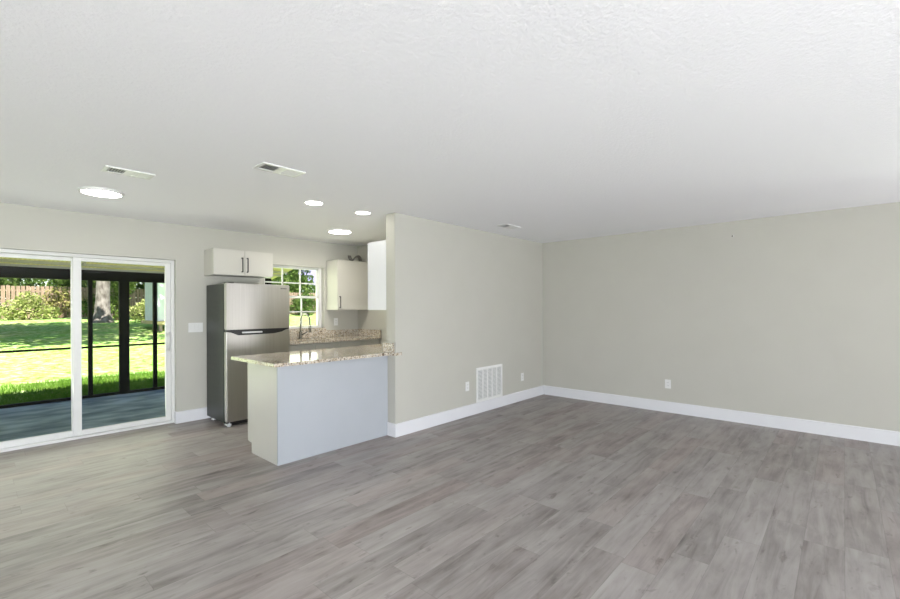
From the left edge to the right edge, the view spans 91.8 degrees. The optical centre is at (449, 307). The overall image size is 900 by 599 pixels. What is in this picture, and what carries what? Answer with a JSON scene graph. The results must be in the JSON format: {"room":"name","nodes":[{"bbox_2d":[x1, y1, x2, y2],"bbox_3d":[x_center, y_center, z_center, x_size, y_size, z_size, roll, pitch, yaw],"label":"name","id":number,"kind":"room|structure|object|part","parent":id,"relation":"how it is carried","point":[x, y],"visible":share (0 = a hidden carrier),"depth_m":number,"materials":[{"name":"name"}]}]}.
{"room":"empty living room","nodes":[
{"label":"empty living room","id":0,"kind":"room"},
{"bbox_2d":[174,411,176,423],"bbox_3d":[-3.367,1.341,5.344,0.080,0.142,0.012,0,0,42],"label":"baseboard","id":1,"kind":"structure","parent":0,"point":[175,412],"depth_m":5.33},
{"bbox_2d":[0,202,357,411],"bbox_3d":[-3.917,0.195,4.853,0.199,2.440,10.847,0,0,42],"label":"wall","id":2,"kind":"structure","parent":0,"point":[22,227],"depth_m":5.39,"materials":[{"name":"paint"}]},
{"bbox_2d":[0,249,174,452],"bbox_3d":[-4.041,0.415,4.725,0.166,2.000,1.829,0,0,42],"label":"door","id":3,"kind":"structure","parent":2,"relation":"in","point":[76,432],"depth_m":4.72,"materials":[{"name":"white plastic"}]},
{"bbox_3d":[-4.363,0.420,4.435,0.040,1.930,0.893,0,0,42],"label":"fixed panel","id":4,"kind":"part","parent":3,"relation":"part of","materials":[{"name":"glass"}]},
{"bbox_3d":[-3.755,0.417,5.033,0.040,1.930,0.915,0,0,42],"label":"sliding panel","id":5,"kind":"part","parent":3,"relation":"part of","materials":[{"name":"glass"}]},
{"bbox_3d":[-3.446,0.413,5.310,0.026,0.240,0.080,0,0,-4],"label":"handle","id":6,"kind":"part","parent":3,"relation":"part of","materials":[{"name":"white plastic"}]},
{"bbox_2d":[177,407,211,423],"bbox_3d":[-2.957,1.340,5.750,0.015,0.142,1.141,0,0,42],"label":"baseboard","id":7,"kind":"structure","parent":2,"relation":"attached to","point":[200,413],"depth_m":5.45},
{"bbox_2d":[188,323,202,331],"bbox_3d":[-3.203,0.245,5.486,0.010,0.118,0.165,0,0,42],"label":"light switch","id":8,"kind":"object","parent":2,"relation":"attached to","point":[192,327],"visible":1,"depth_m":5.48,"materials":[{"name":"white plastic"}]},
{"bbox_2d":[204,248,272,277],"bbox_3d":[-2.757,-0.578,5.722,0.359,0.324,0.753,0,0,42],"label":"upper cabinet","id":9,"kind":"object","parent":2,"relation":"attached to","point":[217,261],"visible":1,"depth_m":5.57,"materials":[{"name":"white wood"}]},
{"bbox_3d":[-2.782,-0.578,5.492,0.019,0.320,0.373,0,0,42],"label":"door","id":10,"kind":"part","parent":9,"relation":"part of","materials":[{"name":"white wood"}]},
{"bbox_3d":[-2.530,-0.579,5.771,0.019,0.320,0.373,0,0,42],"label":"door","id":11,"kind":"part","parent":9,"relation":"part of","materials":[{"name":"white wood"}]},
{"bbox_2d":[264,265,321,328],"bbox_3d":[-2.384,-0.154,6.572,0.080,0.945,0.955,0,0,42],"label":"window","id":12,"kind":"structure","parent":2,"relation":"in","point":[318,270],"depth_m":6.74,"materials":[{"name":"white plastic"}]},
{"bbox_3d":[-2.399,-0.380,6.585,0.028,0.457,0.859,0,0,42],"label":"sash","id":13,"kind":"part","parent":12,"relation":"part of","materials":[{"name":"glass"}]},
{"bbox_3d":[-2.371,0.056,6.561,0.028,0.480,0.859,0,0,42],"label":"sash","id":14,"kind":"part","parent":12,"relation":"part of","materials":[{"name":"white plastic"}]},
{"bbox_2d":[290,328,357,338],"bbox_3d":[-2.068,0.386,6.732,0.020,0.138,1.530,0,0,42],"label":"backsplash","id":15,"kind":"structure","parent":2,"relation":"attached to","point":[320,332],"depth_m":6.79,"materials":[{"name":"stone"}]},
{"bbox_2d":[326,255,367,309],"bbox_3d":[-1.622,-0.409,6.977,0.359,0.877,0.604,0,0,42],"label":"upper cabinet","id":16,"kind":"object","parent":2,"relation":"attached to","point":[346,280],"depth_m":6.82,"materials":[{"name":"white wood"}]},
{"bbox_3d":[-1.543,-0.798,7.049,0.188,0.100,0.242,0,0,42],"label":"cable coil","id":17,"kind":"part","parent":16,"relation":"part of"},
{"bbox_2d":[358,245,385,343],"bbox_3d":[-0.658,0.181,6.599,2.293,2.440,0.120,0,0,42],"label":"wall","id":18,"kind":"structure","parent":0,"point":[367,319],"depth_m":7.09,"materials":[{"name":"paint"}]},
{"bbox_2d":[358,329,380,335],"bbox_3d":[-1.317,0.400,7.100,0.599,0.104,0.020,0,0,42],"label":"backsplash","id":19,"kind":"structure","parent":18,"relation":"attached to","point":[367,332],"depth_m":7.08,"materials":[{"name":"stone"}]},
{"bbox_2d":[0,0,899,245],"bbox_3d":[0.542,-1.269,0.952,12.065,0.450,11.047,0,0,42],"label":"ceiling","id":20,"kind":"structure","parent":0,"point":[553,120],"depth_m":2.31,"materials":[{"name":"white paint"}]},
{"bbox_2d":[77,186,123,197],"bbox_3d":[-3.078,-1.016,3.850,0.324,0.026,0.324,0,0,42],"label":"recessed light","id":21,"kind":"object","parent":20,"relation":"in","point":[93,191],"visible":1,"depth_m":3.80,"materials":[{"name":"white plastic"}]},
{"bbox_2d":[81,189,121,197],"bbox_3d":[-3.078,-1.007,3.850,0.284,0.008,0.284,0,0,42],"label":"diffuser","id":22,"kind":"object","parent":21,"relation":"attached to","point":[106,193],"depth_m":3.82,"materials":[{"name":"white plastic"}]},
{"bbox_2d":[101,165,155,179],"bbox_3d":[-2.443,-1.026,3.312,0.175,0.010,0.310,0,0,42],"label":"ceiling vent","id":23,"kind":"object","parent":20,"relation":"in","point":[110,169],"visible":1,"depth_m":3.29,"materials":[{"name":"white plastic"}]},
{"bbox_2d":[253,162,305,177],"bbox_3d":[-1.274,-1.031,3.264,0.175,0.010,0.330,0,0,42],"label":"ceiling vent","id":24,"kind":"object","parent":20,"relation":"in","point":[264,166],"visible":1,"depth_m":3.25,"materials":[{"name":"white plastic"}]},
{"bbox_2d":[304,200,323,204],"bbox_3d":[-1.338,-1.033,4.288,0.192,0.006,0.192,0,0,42],"label":"recessed light","id":25,"kind":"object","parent":20,"relation":"in","point":[309,202],"visible":1,"depth_m":4.26,"materials":[{"name":"white plastic"}]},
{"bbox_2d":[328,229,351,233],"bbox_3d":[-1.475,-1.023,5.845,0.324,0.026,0.324,0,0,42],"label":"recessed light","id":26,"kind":"object","parent":20,"relation":"in","point":[334,231],"visible":1,"depth_m":5.77,"materials":[{"name":"white plastic"}]},
{"bbox_2d":[354,211,370,214],"bbox_3d":[-0.947,-1.034,4.741,0.184,0.006,0.184,0,0,42],"label":"recessed light","id":27,"kind":"object","parent":20,"relation":"in","point":[355,212],"visible":1,"depth_m":4.71,"materials":[{"name":"white plastic"}]},
{"bbox_2d":[356,212,369,214],"bbox_3d":[-0.947,-1.032,4.741,0.156,0.002,0.156,0,0,42],"label":"diffuser","id":28,"kind":"object","parent":27,"relation":"attached to","point":[361,213],"depth_m":4.76,"materials":[{"name":"white plastic"}]},
{"bbox_2d":[497,224,520,228],"bbox_3d":[0.755,-1.040,5.568,0.160,0.010,0.310,0,0,42],"label":"ceiling vent","id":29,"kind":"object","parent":20,"relation":"in","point":[508,226],"visible":1,"depth_m":5.54,"materials":[{"name":"white plastic"}]},
{"bbox_2d":[0,394,899,598],"bbox_3d":[0.117,1.438,1.212,11.060,0.080,10.847,0,0,42],"label":"floor","id":30,"kind":"structure","parent":0,"point":[544,496],"depth_m":2.96,"materials":[{"name":"grey laminate"}]},
{"bbox_2d":[207,282,289,426],"bbox_3d":[-2.588,0.551,5.612,0.630,1.717,0.792,0,0,42],"label":"refrigerator","id":31,"kind":"object","parent":30,"relation":"on","point":[243,319],"visible":0.73,"depth_m":5.29,"materials":[{"name":"silver metal"}]},
{"bbox_3d":[-2.423,0.295,5.342,0.018,0.018,0.245,0,0,42],"label":"handle trim","id":32,"kind":"part","parent":31,"relation":"part of","materials":[{"name":"metal"}]},
{"bbox_3d":[-2.381,0.808,5.425,0.070,1.075,0.790,0,0,42],"label":"fridge door","id":33,"kind":"part","parent":31,"relation":"part of","materials":[{"name":"silver metal"}]},
{"bbox_3d":[-2.385,-0.019,5.425,0.070,0.555,0.790,0,0,42],"label":"freezer door","id":34,"kind":"part","parent":31,"relation":"part of","materials":[{"name":"silver metal"}]},
{"bbox_2d":[248,356,387,465],"bbox_3d":[-0.923,0.960,5.042,0.661,0.884,2.547,0,0,42],"label":"base cabinet","id":35,"kind":"object","parent":30,"relation":"on","point":[296,412],"visible":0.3,"depth_m":4.19,"materials":[{"name":"white wood"}]},
{"bbox_3d":[-1.758,0.964,4.092,0.587,0.884,0.018,0,0,42],"label":"panel","id":36,"kind":"part","parent":35,"relation":"part of","materials":[{"name":"white wood"}]},
{"bbox_2d":[231,344,401,367],"bbox_3d":[-0.970,0.502,5.045,1.032,0.031,2.602,0,0,42],"label":"countertop","id":37,"kind":"structure","parent":35,"relation":"on","point":[281,359],"depth_m":4.47,"materials":[{"name":"stone"}]},
{"bbox_2d":[290,339,379,351],"bbox_3d":[-1.830,0.947,6.546,0.620,0.917,1.530,0,0,42],"label":"base cabinet","id":38,"kind":"object","parent":30,"relation":"on","point":[313,346],"visible":0.2,"depth_m":6.30,"materials":[{"name":"white wood"}]},
{"bbox_3d":[-2.014,0.902,5.945,0.019,0.800,0.382,0,0,42],"label":"door","id":39,"kind":"part","parent":38,"relation":"part of","materials":[{"name":"white wood"}]},
{"bbox_3d":[-1.756,0.901,6.231,0.019,0.800,0.382,0,0,42],"label":"door","id":40,"kind":"part","parent":38,"relation":"part of","materials":[{"name":"white wood"}]},
{"bbox_2d":[290,335,380,344],"bbox_3d":[-1.838,0.471,6.539,0.620,0.034,1.551,0,0,42],"label":"countertop","id":41,"kind":"structure","parent":38,"relation":"on","point":[351,337],"depth_m":6.48,"materials":[{"name":"stone"}]},
{"bbox_2d":[298,313,310,338],"bbox_3d":[-2.106,0.264,6.402,0.277,0.382,0.134,0,0,42],"label":"faucet","id":42,"kind":"object","parent":41,"relation":"on","point":[300,331],"visible":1,"depth_m":6.42,"materials":[{"name":"silver metal"}]},
{"bbox_3d":[-2.121,0.214,6.380,0.249,0.282,0.024,0,0,37],"label":"spout","id":43,"kind":"part","parent":42,"relation":"part of","materials":[{"name":"silver metal"}]},
{"bbox_3d":[-1.501,0.900,6.513,0.019,0.800,0.370,0,0,42],"label":"door","id":44,"kind":"part","parent":38,"relation":"part of","materials":[{"name":"white wood"}]},
{"bbox_3d":[-1.248,0.898,6.793,0.019,0.800,0.376,0,0,42],"label":"door","id":45,"kind":"part","parent":38,"relation":"part of","materials":[{"name":"white wood"}]},
{"bbox_2d":[386,213,543,437],"bbox_3d":[0.401,0.177,5.935,0.170,2.440,3.152,0,0,42],"label":"wall","id":46,"kind":"structure","parent":0,"point":[460,300],"depth_m":5.46,"materials":[{"name":"paint"}]},
{"bbox_2d":[368,240,385,309],"bbox_3d":[-0.593,-0.368,5.240,0.367,0.777,0.758,0,0,42],"label":"upper cabinet","id":47,"kind":"object","parent":46,"relation":"attached to","point":[376,250],"visible":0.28,"depth_m":4.94,"materials":[{"name":"white wood"}]},
{"bbox_3d":[-0.824,-0.367,5.194,0.018,0.773,0.376,0,0,42],"label":"door","id":48,"kind":"part","parent":47,"relation":"part of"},
{"bbox_2d":[383,342,393,352],"bbox_3d":[-0.671,0.433,4.778,0.169,0.102,0.018,0,0,42],"label":"backsplash","id":49,"kind":"structure","parent":46,"relation":"attached to","point":[387,347],"depth_m":4.77,"materials":[{"name":"stone"}]},
{"bbox_2d":[387,422,394,436],"bbox_3d":[-0.640,1.330,4.766,0.123,0.142,0.015,0,0,42],"label":"baseboard","id":50,"kind":"structure","parent":46,"relation":"attached to","point":[390,426],"depth_m":4.76,"materials":[{"name":"white wood"}]},
{"bbox_2d":[465,382,468,390],"bbox_3d":[0.226,1.012,5.626,0.010,0.118,0.072,0,0,42],"label":"outlet","id":51,"kind":"object","parent":46,"relation":"attached to","point":[466,383],"visible":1,"depth_m":5.62,"materials":[{"name":"white plastic"}]},
{"bbox_2d":[476,364,502,402],"bbox_3d":[0.547,1.023,5.979,0.013,0.460,0.588,0,0,42],"label":"air vent","id":52,"kind":"object","parent":46,"relation":"in","point":[489,383],"visible":1,"depth_m":5.96,"materials":[{"name":"white plastic"}]},
{"bbox_2d":[542,202,899,431],"bbox_3d":[3.698,0.163,5.180,10.661,2.440,0.150,0,0,42],"label":"wall","id":53,"kind":"structure","parent":0,"point":[793,315],"depth_m":5.24,"materials":[{"name":"paint"}]},
{"bbox_2d":[665,379,670,388],"bbox_3d":[2.899,1.011,5.798,0.072,0.118,0.010,0,0,42],"label":"outlet","id":54,"kind":"object","parent":53,"relation":"attached to","point":[667,382],"visible":1,"depth_m":5.79,"materials":[{"name":"white plastic"}]},
{"bbox_2d":[544,385,899,445],"bbox_3d":[4.561,1.308,4.293,8.198,0.142,0.015,0,0,42],"label":"baseboard","id":55,"kind":"structure","parent":53,"relation":"attached to","point":[874,435],"depth_m":5.23,"materials":[{"name":"white wood"}]},
{"label":"outside","id":56,"kind":"structure","parent":0,"visible":0},
{"bbox_2d":[0,312,315,404],"bbox_3d":[-16.260,0.948,41.659,140.000,1.738,120.000,0,0,42],"label":"lawn","id":57,"kind":"structure","parent":56,"point":[36,366],"depth_m":13.65,"materials":[{"name":"green plant"}]},
{"bbox_2d":[0,291,61,320],"bbox_3d":[-23.359,-0.082,23.959,1.261,1.819,3.036,0,0,42],"label":"shrub","id":58,"kind":"object","parent":57,"relation":"on","point":[29,302],"visible":0.99,"depth_m":23.89,"materials":[{"name":"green plant"}]},
{"bbox_2d":[42,285,86,317],"bbox_3d":[-23.138,-0.353,26.183,0.448,2.022,2.171,0,0,42],"label":"shrub","id":59,"kind":"object","parent":57,"relation":"on","point":[54,298],"visible":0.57,"depth_m":26.02,"materials":[{"name":"green plant"}]},
{"bbox_2d":[43,279,110,289],"bbox_3d":[-25.541,-3.257,31.115,4.851,7.449,5.454,0,0,42],"label":"tree","id":60,"kind":"object","parent":57,"relation":"on","point":[45,279],"visible":0.02,"depth_m":29.88,"materials":[{"name":"green plant"}]},
{"bbox_2d":[0,370,164,404],"bbox_3d":[-7.058,1.513,8.691,1.995,0.203,4.766,0,0,42],"label":"grass","id":61,"kind":"structure","parent":57,"relation":"on","point":[140,381],"depth_m":8.36,"materials":[{"name":"green plant"}]},
{"bbox_2d":[81,294,94,318],"bbox_3d":[-21.074,-0.016,25.732,1.252,1.634,1.076,0,0,-33],"label":"shrub","id":62,"kind":"object","parent":57,"relation":"on","point":[83,302],"visible":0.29,"depth_m":25.48,"materials":[{"name":"green plant"}]},
{"bbox_2d":[93,281,114,322],"bbox_3d":[-17.675,-4.409,26.482,6.751,10.550,11.083,0,0,30],"label":"tree","id":63,"kind":"object","parent":57,"relation":"on","point":[102,309],"visible":0.02,"depth_m":23.67,"materials":[{"name":"grey plant"}]},
{"bbox_2d":[110,281,136,320],"bbox_3d":[-19.393,-0.625,25.625,1.351,2.920,1.734,0,0,42],"label":"shrub","id":64,"kind":"object","parent":57,"relation":"on","point":[114,300],"visible":0.36,"depth_m":25.40,"materials":[{"name":"green plant"}]},
{"bbox_2d":[129,299,144,321],"bbox_3d":[-17.449,0.142,24.842,1.294,1.466,1.759,0,0,42],"label":"shrub","id":65,"kind":"object","parent":57,"relation":"on","point":[136,307],"visible":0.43,"depth_m":24.54,"materials":[{"name":"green plant"}]},
{"bbox_2d":[141,283,164,330],"bbox_3d":[-13.407,-0.603,21.632,2.800,3.500,2.800,0,0,42],"label":"shed","id":66,"kind":"object","parent":57,"relation":"on","point":[148,286],"visible":0.12,"depth_m":20.23,"materials":[{"name":"white"}]},
{"bbox_2d":[0,285,315,318],"bbox_3d":[-20.296,-0.324,29.824,0.152,1.980,46.405,0,0,42],"label":"fence","id":67,"kind":"object","parent":57,"relation":"on","point":[134,296],"visible":0.06,"depth_m":26.07,"materials":[{"name":"brown wood"}]},
{"bbox_3d":[-25.169,-0.339,24.392,0.075,1.891,2.440,0,0,42],"label":"board panel","id":68,"kind":"part","parent":67,"relation":"part of","materials":[{"name":"brown wood"}]},
{"bbox_3d":[-23.530,-0.350,26.200,0.083,1.899,2.440,0,0,42],"label":"board panel","id":69,"kind":"part","parent":67,"relation":"part of","materials":[{"name":"brown wood"}]},
{"bbox_3d":[-21.893,-0.350,28.009,0.086,1.886,2.440,0,0,42],"label":"board panel","id":70,"kind":"part","parent":67,"relation":"part of","materials":[{"name":"brown wood"}]},
{"bbox_3d":[-20.257,-0.361,29.819,0.086,1.893,2.440,0,0,42],"label":"board panel","id":71,"kind":"part","parent":67,"relation":"part of","materials":[{"name":"brown wood"}]},
{"bbox_3d":[-13.713,-0.390,37.061,0.084,1.896,2.440,0,0,42],"label":"board panel","id":72,"kind":"part","parent":67,"relation":"part of","materials":[{"name":"brown wood"}]},
{"bbox_2d":[0,275,315,316],"bbox_3d":[-21.805,-1.039,30.455,1.763,4.058,37.432,0,0,42],"label":"hedge","id":73,"kind":"object","parent":57,"relation":"on","point":[16,282],"visible":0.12,"depth_m":27.49,"materials":[{"name":"green plant"}]},
{"bbox_2d":[273,269,313,292],"bbox_3d":[-16.400,-3.404,44.231,4.852,7.491,5.380,0,0,42],"label":"tree","id":74,"kind":"object","parent":57,"relation":"on","point":[304,278],"visible":0.12,"depth_m":43.92,"materials":[{"name":"green plant"}]},
{"bbox_2d":[289,291,315,315],"bbox_3d":[-12.250,-0.341,36.121,1.915,2.243,2.802,0,0,42],"label":"shrub","id":75,"kind":"object","parent":57,"relation":"on","point":[307,305],"visible":0.8,"depth_m":35.89,"materials":[{"name":"green plant"}]},
{"bbox_2d":[290,270,315,292],"bbox_3d":[-15.235,-2.245,54.739,7.200,4.900,10.000,0,0,42],"label":"house","id":76,"kind":"structure","parent":57,"relation":"on","point":[313,272],"depth_m":51.26,"materials":[{"name":"white"}]},
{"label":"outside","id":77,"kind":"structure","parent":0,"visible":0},
{"bbox_2d":[0,389,164,441],"bbox_3d":[-5.801,1.613,5.289,3.190,0.220,9.060,0,0,42],"label":"floor","id":78,"kind":"structure","parent":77,"point":[54,417],"depth_m":6.19,"materials":[{"name":"concrete"}]},
{"bbox_2d":[0,262,270,408],"bbox_3d":[-6.803,0.388,6.136,0.535,2.236,8.980,0,0,42],"label":"screen frame","id":79,"kind":"object","parent":78,"relation":"on","point":[123,277],"visible":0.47,"depth_m":7.47,"materials":[{"name":"brown metal"}]},
{"bbox_3d":[-6.963,0.661,6.282,0.036,0.032,8.980,0,0,42],"label":"chair rail","id":80,"kind":"part","parent":79,"relation":"part of","materials":[{"name":"brown metal"}]},
{"bbox_3d":[-6.959,1.484,6.282,0.060,0.044,8.980,0,0,42],"label":"rail","id":81,"kind":"part","parent":79,"relation":"part of","materials":[{"name":"brown metal"}]},
{"bbox_3d":[-6.035,0.498,7.310,0.060,1.921,0.058,0,0,42],"label":"post","id":82,"kind":"part","parent":79,"relation":"part of","materials":[{"name":"brown metal"}]},
{"bbox_3d":[-5.724,0.497,7.653,0.060,1.921,0.144,0,0,42],"label":"post","id":83,"kind":"part","parent":79,"relation":"part of","materials":[{"name":"brown metal"}]},
{"bbox_3d":[-5.415,0.495,7.996,0.060,1.921,0.059,0,0,42],"label":"post","id":84,"kind":"part","parent":79,"relation":"part of","materials":[{"name":"brown metal"}]},
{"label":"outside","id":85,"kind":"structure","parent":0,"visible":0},
{"bbox_2d":[0,257,292,279],"bbox_3d":[-5.925,-0.970,5.298,3.350,0.675,9.320,0,0,42],"label":"porch roof","id":86,"kind":"structure","parent":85,"point":[276,271],"depth_m":7.16,"materials":[{"name":"beige wood"}]}
]}

